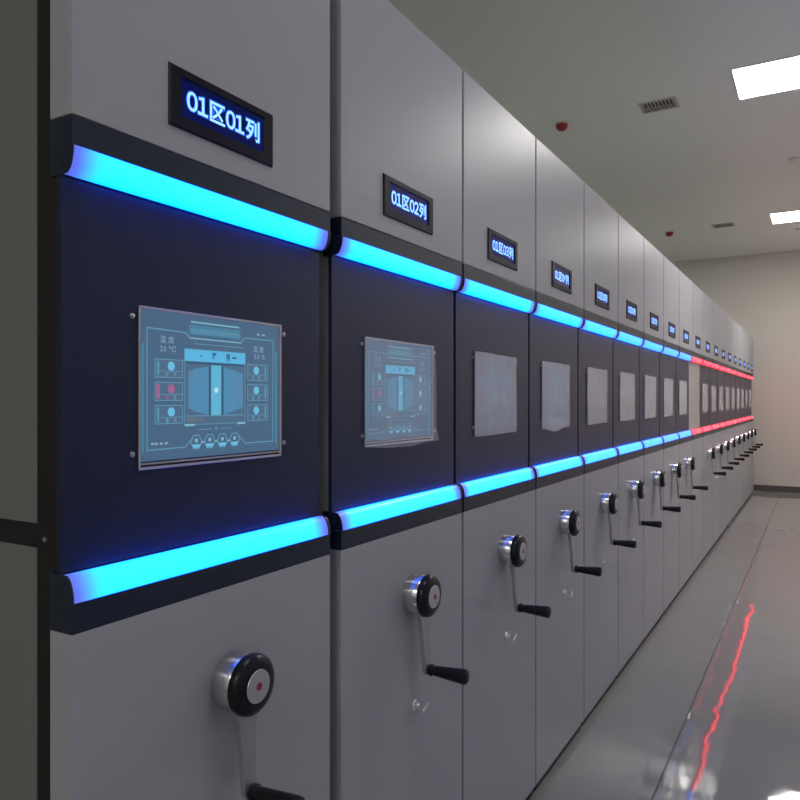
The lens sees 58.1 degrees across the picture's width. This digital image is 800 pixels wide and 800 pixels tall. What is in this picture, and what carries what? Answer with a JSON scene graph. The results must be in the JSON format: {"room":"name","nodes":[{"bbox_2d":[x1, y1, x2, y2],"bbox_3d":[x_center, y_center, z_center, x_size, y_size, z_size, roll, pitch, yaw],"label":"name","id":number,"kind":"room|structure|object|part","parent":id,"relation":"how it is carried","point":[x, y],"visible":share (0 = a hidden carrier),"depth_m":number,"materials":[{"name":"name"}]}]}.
{"room":"archive storage room","nodes":[
{"label":"archive storage room","id":0,"kind":"room"},
{"bbox_2d":[388,0,799,261],"bbox_3d":[-0.190,-2.432,4.933,8.700,0.200,17.530,0,0,30],"label":"ceiling","id":1,"kind":"structure","parent":0,"point":[716,157],"depth_m":5.61,"materials":[{"name":"paint"}]},
{"bbox_2d":[555,121,567,131],"bbox_3d":[1.364,-2.300,6.069,0.110,0.065,0.110,0,0,30],"label":"fire alarm","id":2,"kind":"object","parent":1,"relation":"attached to","point":[561,126],"visible":1,"depth_m":6.04,"materials":[{"name":"red plastic"}]},
{"bbox_2d":[638,96,679,113],"bbox_3d":[2.048,-2.349,5.694,0.280,0.046,0.230,0,0,30],"label":"ceiling vent","id":3,"kind":"object","parent":1,"relation":"in","point":[665,101],"visible":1,"depth_m":5.71,"materials":[{"name":"grey metal"}]},
{"bbox_2d":[665,231,673,236],"bbox_3d":[3.736,-2.300,9.977,0.110,0.065,0.110,0,0,30],"label":"fire alarm","id":4,"kind":"object","parent":1,"relation":"attached to","point":[668,233],"visible":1,"depth_m":9.94,"materials":[{"name":"red plastic"}]},
{"bbox_2d":[711,222,735,228],"bbox_3d":[4.310,-2.349,9.601,0.280,0.046,0.230,0,0,30],"label":"ceiling vent","id":5,"kind":"object","parent":1,"relation":"in","point":[729,223],"visible":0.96,"depth_m":9.62,"materials":[{"name":"grey metal"}]},
{"bbox_2d":[730,55,799,100],"bbox_3d":[2.996,-2.340,5.037,1.200,0.024,0.600,0,0,30],"label":"recessed light","id":6,"kind":"object","parent":1,"relation":"in","point":[779,75],"visible":1,"depth_m":5.21,"materials":[{"name":"white plastic"}]},
{"bbox_2d":[769,210,799,223],"bbox_3d":[5.293,-2.340,8.975,1.200,0.024,0.600,0,0,30],"label":"recessed light","id":7,"kind":"object","parent":1,"relation":"in","point":[791,216],"visible":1,"depth_m":9.20,"materials":[{"name":"white plastic"}]},
{"bbox_2d":[788,157,799,161],"bbox_3d":[3.801,-2.321,6.952,0.104,0.022,0.104,0,0,30],"label":"smoke detector","id":8,"kind":"object","parent":1,"relation":"attached to","point":[792,159],"visible":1,"depth_m":6.93,"materials":[{"name":"grey paint"}]},
{"bbox_2d":[529,490,799,799],"bbox_3d":[-0.190,1.498,4.933,8.700,0.100,17.530,0,0,30],"label":"floor","id":9,"kind":"structure","parent":0,"point":[739,739],"depth_m":3.54,"materials":[{"name":"grey concrete"}]},
{"bbox_2d":[0,0,330,799],"bbox_3d":[-1.272,0.242,1.833,2.556,2.412,0.612,0,0,30],"label":"tall cabinet","id":10,"kind":"object","parent":9,"relation":"on","point":[165,164],"visible":1,"depth_m":1.16,"materials":[{"name":"metal"}]},
{"bbox_3d":[-1.523,-0.382,1.633,2.302,1.124,0.006,0,0,30],"label":"panel","id":11,"kind":"part","parent":10,"relation":"part of","materials":[{"name":"paint"}]},
{"bbox_3d":[-1.523,0.807,1.633,2.302,1.182,0.006,0,0,30],"label":"panel","id":12,"kind":"part","parent":10,"relation":"part of","materials":[{"name":"paint"}]},
{"bbox_3d":[-0.340,-0.036,1.289,0.013,0.562,0.604,0,0,30],"label":"panel frame","id":13,"kind":"part","parent":10,"relation":"part of","materials":[{"name":"black metal"}]},
{"bbox_3d":[-0.330,-0.036,1.283,0.010,0.565,0.609,0,0,30],"label":"control panel","id":14,"kind":"part","parent":10,"relation":"part of","materials":[{"name":"blue paint"}]},
{"bbox_3d":[-0.324,-0.682,1.280,0.050,0.564,0.612,0,0,30],"label":"door","id":15,"kind":"part","parent":10,"relation":"part of","materials":[{"name":"paint"}]},
{"bbox_3d":[-0.324,0.871,1.280,0.050,1.086,0.612,0,0,30],"label":"door","id":16,"kind":"part","parent":10,"relation":"part of","materials":[{"name":"paint"}]},
{"bbox_2d":[65,516,327,603],"bbox_3d":[-0.313,0.266,1.270,0.022,0.038,0.603,0,0,30],"label":"diffuser","id":17,"kind":"object","parent":10,"relation":"attached to","point":[107,579],"depth_m":1.19,"materials":[{"name":"blue plastic"}]},
{"bbox_2d":[65,145,327,249],"bbox_3d":[-0.313,-0.338,1.270,0.022,0.038,0.603,0,0,30],"label":"diffuser","id":18,"kind":"object","parent":10,"relation":"attached to","point":[102,170],"depth_m":1.19,"materials":[{"name":"blue plastic"}]},
{"bbox_3d":[-0.267,0.593,1.253,0.024,0.200,0.060,0,0,30],"label":"crank arm","id":19,"kind":"part","parent":10,"relation":"part of","materials":[{"name":"silver metal"}]},
{"bbox_2d":[319,0,469,799],"bbox_3d":[-0.942,0.242,2.397,2.556,2.412,0.612,0,0,30],"label":"tall cabinet","id":20,"kind":"object","parent":9,"relation":"on","point":[390,269],"visible":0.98,"depth_m":1.75,"materials":[{"name":"metal"}]},
{"bbox_3d":[-0.032,0.230,1.867,0.038,2.372,0.600,0,0,30],"label":"edge frame","id":21,"kind":"part","parent":20,"relation":"part of","materials":[{"name":"paint"}]},
{"bbox_3d":[-0.011,-0.036,1.854,0.013,0.562,0.604,0,0,30],"label":"panel frame","id":22,"kind":"part","parent":20,"relation":"part of","materials":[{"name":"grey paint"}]},
{"bbox_3d":[-0.001,-0.036,1.848,0.010,0.565,0.609,0,0,30],"label":"control panel","id":23,"kind":"part","parent":20,"relation":"part of","materials":[{"name":"blue paint"}]},
{"bbox_3d":[0.005,0.871,1.845,0.050,1.086,0.612,0,0,30],"label":"door","id":24,"kind":"part","parent":20,"relation":"part of","materials":[{"name":"paint"}]},
{"bbox_3d":[0.005,-0.682,1.845,0.050,0.564,0.612,0,0,30],"label":"door","id":25,"kind":"part","parent":20,"relation":"part of","materials":[{"name":"paint"}]},
{"bbox_2d":[334,485,460,529],"bbox_3d":[0.016,0.266,1.835,0.022,0.038,0.603,0,0,30],"label":"diffuser","id":26,"kind":"object","parent":20,"relation":"attached to","point":[373,512],"depth_m":1.78,"materials":[{"name":"blue plastic"}]},
{"bbox_2d":[335,237,460,290],"bbox_3d":[0.016,-0.338,1.835,0.022,0.038,0.603,0,0,30],"label":"diffuser","id":27,"kind":"object","parent":20,"relation":"attached to","point":[365,254],"depth_m":1.78,"materials":[{"name":"blue plastic"}]},
{"bbox_3d":[0.063,0.593,1.818,0.024,0.200,0.060,0,0,30],"label":"crank arm","id":28,"kind":"part","parent":20,"relation":"part of","materials":[{"name":"silver metal"}]},
{"bbox_2d":[453,71,550,799],"bbox_3d":[-0.628,0.242,2.937,2.556,2.412,0.612,0,0,30],"label":"tall cabinet","id":29,"kind":"object","parent":9,"relation":"on","point":[493,303],"visible":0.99,"depth_m":2.33,"materials":[{"name":"metal"}]},
{"bbox_3d":[0.314,-0.036,2.387,0.010,0.565,0.609,0,0,30],"label":"control panel","id":30,"kind":"part","parent":29,"relation":"part of","materials":[{"name":"black paint"}]},
{"bbox_2d":[459,467,534,496],"bbox_3d":[0.331,0.266,2.375,0.022,0.038,0.603,0,0,30],"label":"diffuser","id":31,"kind":"object","parent":29,"relation":"attached to","point":[492,482],"depth_m":2.34,"materials":[{"name":"blue plastic"}]},
{"bbox_2d":[459,279,534,312],"bbox_3d":[0.331,-0.338,2.375,0.022,0.038,0.603,0,0,30],"label":"diffuser","id":32,"kind":"object","parent":29,"relation":"attached to","point":[483,292],"depth_m":2.34,"materials":[{"name":"blue plastic"}]},
{"bbox_3d":[0.320,-0.682,2.384,0.050,0.564,0.612,0,0,30],"label":"door","id":33,"kind":"part","parent":29,"relation":"part of","materials":[{"name":"paint"}]},
{"bbox_3d":[0.320,0.871,2.384,0.050,1.086,0.612,0,0,30],"label":"door","id":34,"kind":"part","parent":29,"relation":"part of","materials":[{"name":"paint"}]},
{"bbox_3d":[0.377,0.593,2.357,0.024,0.200,0.060,0,0,30],"label":"crank arm","id":35,"kind":"part","parent":29,"relation":"part of","materials":[{"name":"silver metal"}]},
{"bbox_2d":[528,138,601,790],"bbox_3d":[-0.313,0.242,3.476,2.556,2.412,0.612,0,0,30],"label":"tall cabinet","id":36,"kind":"object","parent":9,"relation":"on","point":[560,569],"visible":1,"depth_m":2.87,"materials":[{"name":"metal"}]},
{"bbox_3d":[0.628,-0.036,2.927,0.010,0.565,0.609,0,0,30],"label":"control panel","id":37,"kind":"part","parent":36,"relation":"part of","materials":[{"name":"black paint"}]},
{"bbox_2d":[533,456,582,476],"bbox_3d":[0.645,0.266,2.914,0.022,0.038,0.603,0,0,30],"label":"diffuser","id":38,"kind":"object","parent":36,"relation":"attached to","point":[555,466],"depth_m":2.89,"materials":[{"name":"blue plastic"}]},
{"bbox_2d":[533,303,582,327],"bbox_3d":[0.645,-0.338,2.914,0.022,0.038,0.603,0,0,30],"label":"diffuser","id":39,"kind":"object","parent":36,"relation":"attached to","point":[548,313],"depth_m":2.88,"materials":[{"name":"blue plastic"}]},
{"bbox_3d":[0.634,-0.682,2.923,0.050,0.564,0.612,0,0,30],"label":"door","id":40,"kind":"part","parent":36,"relation":"part of","materials":[{"name":"paint"}]},
{"bbox_3d":[0.634,0.871,2.923,0.050,1.086,0.612,0,0,30],"label":"door","id":41,"kind":"part","parent":36,"relation":"part of","materials":[{"name":"paint"}]},
{"bbox_3d":[0.692,0.593,2.897,0.024,0.200,0.060,0,0,30],"label":"crank arm","id":42,"kind":"part","parent":36,"relation":"part of","materials":[{"name":"silver metal"}]},
{"bbox_2d":[577,182,636,724],"bbox_3d":[0.001,0.242,4.015,2.556,2.412,0.612,0,0,30],"label":"tall cabinet","id":43,"kind":"object","parent":9,"relation":"on","point":[596,335],"visible":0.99,"depth_m":3.41,"materials":[{"name":"metal"}]},
{"bbox_3d":[0.943,-0.036,3.466,0.010,0.565,0.609,0,0,30],"label":"control panel","id":44,"kind":"part","parent":43,"relation":"part of","materials":[{"name":"black paint"}]},
{"bbox_2d":[580,448,617,463],"bbox_3d":[0.960,0.266,3.453,0.022,0.038,0.603,0,0,30],"label":"diffuser","id":45,"kind":"object","parent":43,"relation":"attached to","point":[591,455],"depth_m":3.43,"materials":[{"name":"blue plastic"}]},
{"bbox_2d":[581,320,617,337],"bbox_3d":[0.960,-0.338,3.453,0.022,0.038,0.603,0,0,30],"label":"diffuser","id":46,"kind":"object","parent":43,"relation":"attached to","point":[593,328],"depth_m":3.43,"materials":[{"name":"blue plastic"}]},
{"bbox_3d":[0.949,-0.682,3.462,0.050,0.564,0.612,0,0,30],"label":"door","id":47,"kind":"part","parent":43,"relation":"part of","materials":[{"name":"paint"}]},
{"bbox_3d":[0.949,0.871,3.462,0.050,1.086,0.612,0,0,30],"label":"door","id":48,"kind":"part","parent":43,"relation":"part of","materials":[{"name":"paint"}]},
{"bbox_3d":[1.006,0.593,3.436,0.024,0.200,0.060,0,0,30],"label":"crank arm","id":49,"kind":"part","parent":43,"relation":"part of","materials":[{"name":"silver metal"}]},
{"bbox_2d":[613,214,661,677],"bbox_3d":[0.316,0.242,4.554,2.556,2.412,0.612,0,0,30],"label":"tall cabinet","id":50,"kind":"object","parent":9,"relation":"on","point":[631,484],"visible":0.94,"depth_m":3.95,"materials":[{"name":"metal"}]},
{"bbox_3d":[1.258,-0.036,4.005,0.010,0.565,0.609,0,0,30],"label":"control panel","id":51,"kind":"part","parent":50,"relation":"part of","materials":[{"name":"blue paint"}]},
{"bbox_2d":[615,442,642,454],"bbox_3d":[1.274,0.266,3.992,0.022,0.038,0.603,0,0,30],"label":"diffuser","id":52,"kind":"object","parent":50,"relation":"attached to","point":[624,448],"depth_m":3.97,"materials":[{"name":"blue plastic"}]},
{"bbox_2d":[616,331,642,345],"bbox_3d":[1.274,-0.338,3.992,0.022,0.038,0.603,0,0,30],"label":"diffuser","id":53,"kind":"object","parent":50,"relation":"attached to","point":[624,338],"depth_m":3.97,"materials":[{"name":"blue plastic"}]},
{"bbox_3d":[1.263,-0.682,4.002,0.050,0.564,0.612,0,0,30],"label":"door","id":54,"kind":"part","parent":50,"relation":"part of","materials":[{"name":"paint"}]},
{"bbox_3d":[1.263,0.871,4.002,0.050,1.086,0.612,0,0,30],"label":"door","id":55,"kind":"part","parent":50,"relation":"part of","materials":[{"name":"paint"}]},
{"bbox_3d":[1.321,0.593,3.975,0.024,0.200,0.060,0,0,30],"label":"crank arm","id":56,"kind":"part","parent":50,"relation":"part of","materials":[{"name":"silver metal"}]},
{"bbox_2d":[639,238,680,642],"bbox_3d":[0.630,0.242,5.094,2.556,2.412,0.612,0,0,30],"label":"tall cabinet","id":57,"kind":"object","parent":9,"relation":"on","point":[654,474],"visible":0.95,"depth_m":4.50,"materials":[{"name":"metal"}]},
{"bbox_3d":[1.572,-0.036,4.544,0.010,0.565,0.609,0,0,30],"label":"control panel","id":58,"kind":"part","parent":57,"relation":"part of","materials":[{"name":"blue paint"}]},
{"bbox_2d":[641,437,662,447],"bbox_3d":[1.589,0.266,4.532,0.022,0.038,0.603,0,0,30],"label":"diffuser","id":59,"kind":"object","parent":57,"relation":"attached to","point":[648,442],"depth_m":4.52,"materials":[{"name":"blue plastic"}]},
{"bbox_2d":[641,340,662,351],"bbox_3d":[1.589,-0.338,4.532,0.022,0.038,0.603,0,0,30],"label":"diffuser","id":60,"kind":"object","parent":57,"relation":"attached to","point":[648,345],"depth_m":4.51,"materials":[{"name":"blue plastic"}]},
{"bbox_3d":[1.578,-0.682,4.541,0.050,0.564,0.612,0,0,30],"label":"door","id":61,"kind":"part","parent":57,"relation":"part of","materials":[{"name":"paint"}]},
{"bbox_3d":[1.578,0.871,4.541,0.050,1.086,0.612,0,0,30],"label":"door","id":62,"kind":"part","parent":57,"relation":"part of","materials":[{"name":"paint"}]},
{"bbox_3d":[1.635,0.593,4.514,0.024,0.200,0.060,0,0,30],"label":"crank arm","id":63,"kind":"part","parent":57,"relation":"part of","materials":[{"name":"silver metal"}]},
{"bbox_2d":[659,256,695,615],"bbox_3d":[0.945,0.242,5.633,2.556,2.412,0.612,0,0,30],"label":"tall cabinet","id":64,"kind":"object","parent":9,"relation":"on","point":[673,469],"visible":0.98,"depth_m":5.01,"materials":[{"name":"metal"}]},
{"bbox_3d":[1.887,-0.036,5.084,0.010,0.565,0.609,0,0,30],"label":"control panel","id":65,"kind":"part","parent":64,"relation":"part of","materials":[{"name":"blue paint"}]},
{"bbox_2d":[661,347,678,356],"bbox_3d":[1.904,-0.338,5.071,0.022,0.038,0.603,0,0,30],"label":"diffuser","id":66,"kind":"object","parent":64,"relation":"attached to","point":[667,351],"depth_m":5.06,"materials":[{"name":"blue plastic"}]},
{"bbox_2d":[662,433,678,442],"bbox_3d":[1.904,0.266,5.071,0.022,0.038,0.603,0,0,30],"label":"diffuser","id":67,"kind":"object","parent":64,"relation":"attached to","point":[667,437],"depth_m":5.07,"materials":[{"name":"blue plastic"}]},
{"bbox_3d":[1.893,-0.682,5.080,0.050,0.564,0.612,0,0,30],"label":"door","id":68,"kind":"part","parent":64,"relation":"part of","materials":[{"name":"paint"}]},
{"bbox_3d":[1.893,0.871,5.080,0.050,1.086,0.612,0,0,30],"label":"door","id":69,"kind":"part","parent":64,"relation":"part of","materials":[{"name":"paint"}]},
{"bbox_3d":[1.950,0.593,5.054,0.024,0.200,0.060,0,0,30],"label":"crank arm","id":70,"kind":"part","parent":64,"relation":"part of","materials":[{"name":"silver metal"}]},
{"bbox_2d":[675,270,707,593],"bbox_3d":[1.260,0.242,6.172,2.556,2.412,0.612,0,0,30],"label":"tall cabinet","id":71,"kind":"object","parent":9,"relation":"on","point":[688,462],"visible":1,"depth_m":5.58,"materials":[{"name":"metal"}]},
{"bbox_3d":[2.201,-0.036,5.623,0.010,0.565,0.609,0,0,30],"label":"control panel","id":72,"kind":"part","parent":71,"relation":"part of","materials":[{"name":"blue paint"}]},
{"bbox_2d":[678,430,691,437],"bbox_3d":[2.218,0.266,5.610,0.022,0.038,0.603,0,0,30],"label":"diffuser","id":73,"kind":"object","parent":71,"relation":"attached to","point":[682,433],"depth_m":5.62,"materials":[{"name":"blue plastic"}]},
{"bbox_2d":[678,352,691,360],"bbox_3d":[2.218,-0.338,5.610,0.022,0.038,0.603,0,0,30],"label":"diffuser","id":74,"kind":"object","parent":71,"relation":"attached to","point":[683,356],"depth_m":5.62,"materials":[{"name":"blue plastic"}]},
{"bbox_3d":[2.207,-0.682,5.620,0.050,0.564,0.612,0,0,30],"label":"door","id":75,"kind":"part","parent":71,"relation":"part of","materials":[{"name":"paint"}]},
{"bbox_3d":[2.207,0.871,5.620,0.050,1.086,0.612,0,0,30],"label":"door","id":76,"kind":"part","parent":71,"relation":"part of","materials":[{"name":"paint"}]},
{"bbox_3d":[2.265,0.593,5.593,0.024,0.200,0.060,0,0,30],"label":"crank arm","id":77,"kind":"part","parent":71,"relation":"part of","materials":[{"name":"silver metal"}]},
{"bbox_2d":[689,282,702,576],"bbox_3d":[1.509,0.242,6.750,2.404,2.412,0.612,0,0,30],"label":"tall cabinet","id":78,"kind":"object","parent":9,"relation":"on","point":[697,294],"visible":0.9,"depth_m":6.12,"materials":[{"name":"metal"}]},
{"bbox_3d":[2.516,-0.036,6.162,0.010,0.565,0.609,0,0,30],"label":"control panel","id":79,"kind":"part","parent":78,"relation":"part of","materials":[{"name":"grey paint"}]},
{"bbox_2d":[691,428,702,434],"bbox_3d":[2.533,0.266,6.149,0.022,0.038,0.603,0,0,30],"label":"diffuser","id":80,"kind":"object","parent":78,"relation":"attached to","point":[695,431],"depth_m":6.15,"materials":[{"name":"red plastic"}]},
{"bbox_2d":[691,357,702,363],"bbox_3d":[2.533,-0.338,6.149,0.022,0.038,0.603,0,0,30],"label":"diffuser","id":81,"kind":"object","parent":78,"relation":"attached to","point":[695,360],"depth_m":6.16,"materials":[{"name":"red plastic"}]},
{"bbox_3d":[2.522,-0.682,6.159,0.050,0.564,0.612,0,0,30],"label":"door","id":82,"kind":"part","parent":78,"relation":"part of","materials":[{"name":"paint"}]},
{"bbox_3d":[2.522,0.871,6.159,0.050,1.086,0.612,0,0,30],"label":"door","id":83,"kind":"part","parent":78,"relation":"part of","materials":[{"name":"paint"}]},
{"bbox_2d":[700,292,725,561],"bbox_3d":[1.889,0.242,7.251,2.556,2.412,0.612,0,0,30],"label":"tall cabinet","id":84,"kind":"object","parent":9,"relation":"on","point":[709,453],"visible":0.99,"depth_m":6.66,"materials":[{"name":"metal"}]},
{"bbox_3d":[2.830,-0.036,6.701,0.010,0.565,0.609,0,0,30],"label":"control panel","id":85,"kind":"part","parent":84,"relation":"part of","materials":[{"name":"blue paint"}]},
{"bbox_2d":[701,426,711,431],"bbox_3d":[2.847,0.266,6.689,0.022,0.038,0.603,0,0,30],"label":"diffuser","id":86,"kind":"object","parent":84,"relation":"attached to","point":[705,428],"depth_m":6.69,"materials":[{"name":"red plastic"}]},
{"bbox_2d":[701,360,711,366],"bbox_3d":[2.847,-0.338,6.689,0.022,0.038,0.603,0,0,30],"label":"diffuser","id":87,"kind":"object","parent":84,"relation":"attached to","point":[706,363],"depth_m":6.68,"materials":[{"name":"red plastic"}]},
{"bbox_3d":[2.836,-0.682,6.698,0.050,0.564,0.612,0,0,30],"label":"door","id":88,"kind":"part","parent":84,"relation":"part of","materials":[{"name":"paint"}]},
{"bbox_3d":[2.836,0.871,6.698,0.050,1.086,0.612,0,0,30],"label":"door","id":89,"kind":"part","parent":84,"relation":"part of","materials":[{"name":"paint"}]},
{"bbox_2d":[651,493,780,799],"bbox_3d":[1.641,1.448,3.857,0.008,0.002,17.318,0,0,30],"label":"trim","id":90,"kind":"structure","parent":9,"relation":"in","point":[683,724],"depth_m":3.59,"materials":[{"name":"grey metal"}]},
{"bbox_2d":[709,301,732,548],"bbox_3d":[2.203,0.242,7.790,2.556,2.412,0.612,0,0,30],"label":"tall cabinet","id":91,"kind":"object","parent":9,"relation":"on","point":[717,465],"visible":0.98,"depth_m":7.19,"materials":[{"name":"metal"}]},
{"bbox_3d":[3.145,-0.036,7.241,0.010,0.565,0.609,0,0,30],"label":"control panel","id":92,"kind":"part","parent":91,"relation":"part of","materials":[{"name":"blue paint"}]},
{"bbox_2d":[710,424,719,428],"bbox_3d":[3.162,0.266,7.228,0.022,0.038,0.603,0,0,30],"label":"diffuser","id":93,"kind":"object","parent":91,"relation":"attached to","point":[714,426],"depth_m":7.24,"materials":[{"name":"red plastic"}]},
{"bbox_2d":[711,363,719,368],"bbox_3d":[3.162,-0.338,7.228,0.022,0.038,0.603,0,0,30],"label":"diffuser","id":94,"kind":"object","parent":91,"relation":"attached to","point":[714,365],"depth_m":7.25,"materials":[{"name":"red plastic"}]},
{"bbox_3d":[3.151,-0.682,7.237,0.050,0.564,0.612,0,0,30],"label":"door","id":95,"kind":"part","parent":91,"relation":"part of","materials":[{"name":"paint"}]},
{"bbox_3d":[3.151,0.871,7.237,0.050,1.086,0.612,0,0,30],"label":"door","id":96,"kind":"part","parent":91,"relation":"part of","materials":[{"name":"paint"}]},
{"bbox_2d":[717,308,738,538],"bbox_3d":[2.518,0.242,8.329,2.556,2.412,0.612,0,0,30],"label":"tall cabinet","id":97,"kind":"object","parent":9,"relation":"on","point":[723,316],"visible":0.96,"depth_m":7.77,"materials":[{"name":"metal"}]},
{"bbox_3d":[3.460,-0.036,7.780,0.010,0.565,0.609,0,0,30],"label":"control panel","id":98,"kind":"part","parent":97,"relation":"part of","materials":[{"name":"blue paint"}]},
{"bbox_3d":[3.465,-0.682,7.777,0.050,0.564,0.612,0,0,30],"label":"door","id":99,"kind":"part","parent":97,"relation":"part of","materials":[{"name":"paint"}]},
{"bbox_3d":[3.465,0.871,7.777,0.050,1.086,0.612,0,0,30],"label":"door","id":100,"kind":"part","parent":97,"relation":"part of","materials":[{"name":"paint"}]},
{"bbox_2d":[724,315,744,528],"bbox_3d":[2.832,0.242,8.868,2.556,2.412,0.612,0,0,30],"label":"tall cabinet","id":101,"kind":"object","parent":9,"relation":"on","point":[729,370],"visible":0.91,"depth_m":8.29,"materials":[{"name":"metal"}]},
{"bbox_3d":[3.774,-0.036,8.319,0.010,0.565,0.609,0,0,30],"label":"control panel","id":102,"kind":"part","parent":101,"relation":"part of","materials":[{"name":"blue paint"}]},
{"bbox_3d":[3.780,0.871,8.316,0.050,1.086,0.612,0,0,30],"label":"door","id":103,"kind":"part","parent":101,"relation":"part of","materials":[{"name":"paint"}]},
{"bbox_3d":[3.780,-0.682,8.316,0.050,0.564,0.612,0,0,30],"label":"door","id":104,"kind":"part","parent":101,"relation":"part of","materials":[{"name":"paint"}]},
{"bbox_2d":[730,319,748,520],"bbox_3d":[3.147,0.242,9.408,2.556,2.412,0.612,0,0,30],"label":"tall cabinet","id":105,"kind":"object","parent":9,"relation":"on","point":[734,324],"visible":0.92,"depth_m":8.80,"materials":[{"name":"metal"}]},
{"bbox_3d":[4.089,-0.036,8.858,0.010,0.565,0.609,0,0,30],"label":"control panel","id":106,"kind":"part","parent":105,"relation":"part of","materials":[{"name":"blue paint"}]},
{"bbox_3d":[4.095,-0.682,8.855,0.050,0.564,0.612,0,0,30],"label":"door","id":107,"kind":"part","parent":105,"relation":"part of","materials":[{"name":"paint"}]},
{"bbox_3d":[4.095,0.871,8.855,0.050,1.086,0.612,0,0,30],"label":"door","id":108,"kind":"part","parent":105,"relation":"part of","materials":[{"name":"paint"}]},
{"bbox_2d":[735,325,752,513],"bbox_3d":[3.462,0.242,9.947,2.556,2.412,0.612,0,0,30],"label":"tall cabinet","id":109,"kind":"object","parent":9,"relation":"on","point":[737,377],"visible":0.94,"depth_m":9.34,"materials":[{"name":"metal"}]},
{"bbox_3d":[4.403,-0.036,9.398,0.010,0.565,0.609,0,0,30],"label":"control panel","id":110,"kind":"part","parent":109,"relation":"part of","materials":[{"name":"blue paint"}]},
{"bbox_3d":[4.409,-0.682,9.394,0.050,0.564,0.612,0,0,30],"label":"door","id":111,"kind":"part","parent":109,"relation":"part of","materials":[{"name":"paint"}]},
{"bbox_3d":[4.409,0.871,9.394,0.050,1.086,0.612,0,0,30],"label":"door","id":112,"kind":"part","parent":109,"relation":"part of","materials":[{"name":"paint"}]},
{"bbox_2d":[740,328,756,507],"bbox_3d":[3.776,0.242,10.486,2.556,2.412,0.612,0,0,30],"label":"tall cabinet","id":113,"kind":"object","parent":9,"relation":"on","point":[742,417],"visible":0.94,"depth_m":9.87,"materials":[{"name":"metal"}]},
{"bbox_3d":[4.718,-0.036,9.937,0.010,0.565,0.609,0,0,30],"label":"control panel","id":114,"kind":"part","parent":113,"relation":"part of","materials":[{"name":"grey paint"}]},
{"bbox_3d":[4.724,-0.682,9.934,0.050,0.564,0.612,0,0,30],"label":"door","id":115,"kind":"part","parent":113,"relation":"part of","materials":[{"name":"paint"}]},
{"bbox_3d":[4.724,0.871,9.934,0.050,1.086,0.612,0,0,30],"label":"door","id":116,"kind":"part","parent":113,"relation":"part of","materials":[{"name":"paint"}]},
{"bbox_2d":[744,332,759,501],"bbox_3d":[4.091,0.242,11.025,2.556,2.412,0.612,0,0,30],"label":"tall cabinet","id":117,"kind":"object","parent":9,"relation":"on","point":[747,377],"visible":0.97,"depth_m":10.42,"materials":[{"name":"metal"}]},
{"bbox_3d":[5.032,-0.036,10.476,0.010,0.565,0.609,0,0,30],"label":"control panel","id":118,"kind":"part","parent":117,"relation":"part of","materials":[{"name":"grey paint"}]},
{"bbox_3d":[5.038,-0.682,10.473,0.050,0.564,0.612,0,0,30],"label":"door","id":119,"kind":"part","parent":117,"relation":"part of","materials":[{"name":"paint"}]},
{"bbox_3d":[5.038,0.871,10.473,0.050,1.086,0.612,0,0,30],"label":"door","id":120,"kind":"part","parent":117,"relation":"part of","materials":[{"name":"paint"}]},
{"bbox_2d":[748,336,762,496],"bbox_3d":[4.405,0.242,11.565,2.556,2.412,0.612,0,0,30],"label":"tall cabinet","id":121,"kind":"object","parent":9,"relation":"on","point":[751,338],"visible":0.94,"depth_m":10.95,"materials":[{"name":"metal"}]},
{"bbox_3d":[5.347,-0.036,11.015,0.010,0.565,0.609,0,0,30],"label":"control panel","id":122,"kind":"part","parent":121,"relation":"part of","materials":[{"name":"grey paint"}]},
{"bbox_3d":[5.353,-0.682,11.012,0.050,0.564,0.612,0,0,30],"label":"door","id":123,"kind":"part","parent":121,"relation":"part of","materials":[{"name":"paint"}]},
{"bbox_3d":[5.353,0.871,11.012,0.050,1.086,0.612,0,0,30],"label":"door","id":124,"kind":"part","parent":121,"relation":"part of","materials":[{"name":"paint"}]},
{"bbox_2d":[671,250,799,486],"bbox_3d":[4.201,-0.442,12.461,8.500,3.780,0.100,0,0,30],"label":"wall","id":125,"kind":"structure","parent":0,"point":[760,293],"depth_m":11.43,"materials":[{"name":"paint"}]},
{"bbox_2d":[753,484,799,492],"bbox_3d":[4.173,1.401,12.412,8.500,0.095,0.012,0,0,30],"label":"baseboard","id":126,"kind":"structure","parent":125,"relation":"attached to","point":[773,488],"depth_m":11.37,"materials":[{"name":"grey"}]}
]}

